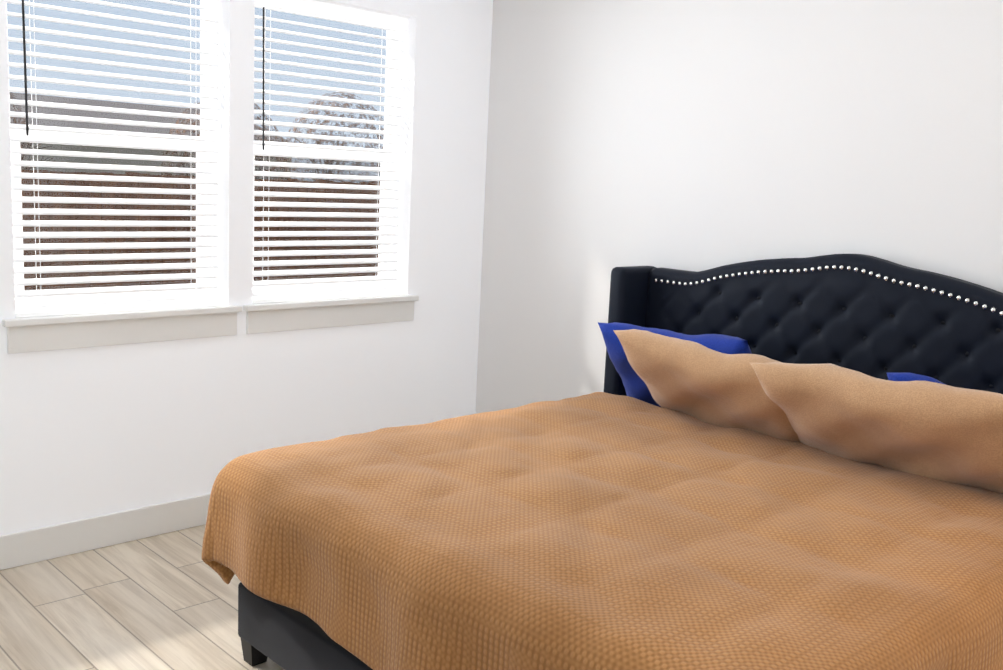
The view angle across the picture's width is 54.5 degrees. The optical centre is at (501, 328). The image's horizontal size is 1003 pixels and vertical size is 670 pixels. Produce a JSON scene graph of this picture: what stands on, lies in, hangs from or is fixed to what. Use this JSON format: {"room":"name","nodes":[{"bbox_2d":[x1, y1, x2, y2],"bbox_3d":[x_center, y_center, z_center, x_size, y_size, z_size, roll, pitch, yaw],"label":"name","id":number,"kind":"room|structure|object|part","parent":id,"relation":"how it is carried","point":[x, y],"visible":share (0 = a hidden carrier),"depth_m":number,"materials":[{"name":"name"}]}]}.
{"room":"bedroom","nodes":[
{"label":"bedroom","id":0,"kind":"room"},
{"bbox_2d":[0,524,283,669],"bbox_3d":[0.334,1.369,2.244,4.562,0.120,6.215,-6,12,-43],"label":"floor","id":1,"kind":"structure","parent":0,"point":[167,601],"depth_m":3.54,"materials":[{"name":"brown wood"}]},
{"bbox_2d":[201,254,1002,669],"bbox_3d":[0.550,0.477,3.126,2.267,1.392,2.185,-6,12,-43],"label":"bed","id":2,"kind":"object","parent":1,"relation":"on","point":[781,464],"visible":1,"depth_m":2.86,"materials":[{"name":"orange fabric"}]},
{"bbox_2d":[201,391,1002,669],"bbox_3d":[0.408,0.780,3.048,1.914,0.660,2.190,-6,12,-43],"label":"comforter","id":3,"kind":"object","parent":2,"relation":"on","point":[596,530],"depth_m":2.62,"materials":[{"name":"orange fabric"}]},
{"bbox_3d":[1.329,0.380,3.872,0.101,1.354,1.890,-6,12,-43],"label":"headboard","id":4,"kind":"part","parent":2,"relation":"part of","materials":[{"name":"black leather"}]},
{"bbox_2d":[0,0,492,535],"bbox_3d":[-1.602,-0.452,4.097,3.962,2.740,0.200,-6,12,-43],"label":"wall","id":5,"kind":"structure","parent":0,"point":[92,432],"depth_m":4.48,"materials":[{"name":"white paint"}]},
{"bbox_2d":[0,493,210,569],"bbox_3d":[-1.588,0.847,4.216,3.930,0.140,0.016,-6,12,-43],"label":"baseboard","id":6,"kind":"structure","parent":5,"relation":"attached to","point":[25,547],"depth_m":4.11,"materials":[{"name":"white wood"}]},
{"bbox_2d":[2,0,241,353],"bbox_3d":[-1.576,-0.707,4.034,1.000,1.535,0.223,-6,12,-43],"label":"window","id":7,"kind":"structure","parent":5,"relation":"in","point":[49,319],"depth_m":4.05,"materials":[{"name":"white plastic"}]},
{"bbox_3d":[-1.591,-0.014,4.122,1.000,0.139,0.173,-6,12,-43],"label":"sill","id":8,"kind":"part","parent":7,"relation":"part of","materials":[{"name":"white wood"}]},
{"bbox_2d":[243,0,418,333],"bbox_3d":[-0.838,-0.779,4.734,1.000,1.535,0.223,-6,12,-43],"label":"window","id":9,"kind":"structure","parent":5,"relation":"in","point":[292,304],"depth_m":4.76,"materials":[{"name":"white plastic"}]},
{"bbox_3d":[-0.853,-0.087,4.822,1.000,0.139,0.173,-6,12,-43],"label":"sill","id":10,"kind":"part","parent":9,"relation":"part of","materials":[{"name":"white wood"}]},
{"bbox_2d":[475,0,1002,413],"bbox_3d":[1.871,-0.192,3.457,0.150,2.740,5.965,-6,12,-43],"label":"wall","id":11,"kind":"structure","parent":0,"point":[695,135],"depth_m":4.28,"materials":[{"name":"white paint"}]},
{"label":"outside","id":12,"kind":"structure","parent":0,"visible":0},
{"bbox_3d":[-22.325,-2.901,25.725,64.000,0.150,59.800,-6,12,-43],"label":"ground","id":13,"kind":"structure","parent":12,"visible":0},
{"bbox_2d":[9,92,291,179],"bbox_3d":[-12.610,-4.451,26.246,11.600,3.650,8.600,-6,12,-43],"label":"house","id":14,"kind":"structure","parent":13,"relation":"on","point":[83,113],"depth_m":24.79,"materials":[{"name":"beige"}]},
{"bbox_2d":[14,117,344,180],"bbox_3d":[-7.360,-1.609,12.534,3.151,2.661,14.415,10,11,40],"label":"trees","id":15,"kind":"object","parent":13,"relation":"on","point":[22,122],"depth_m":16.60,"materials":[{"name":"brown plant"}]},
{"bbox_2d":[9,92,383,181],"bbox_3d":[-6.961,-2.334,12.539,14.980,2.680,3.920,-6,12,-43],"label":"canopy","id":16,"kind":"object","parent":15,"relation":"attached to","point":[346,105],"depth_m":16.73,"materials":[{"name":"plant"}]},
{"bbox_2d":[21,170,379,289],"bbox_3d":[-6.376,-0.652,9.178,32.054,1.865,0.060,-6,12,-43],"label":"fence","id":17,"kind":"object","parent":13,"relation":"on","point":[126,217],"depth_m":11.36,"materials":[{"name":"brown wood"}]}
]}

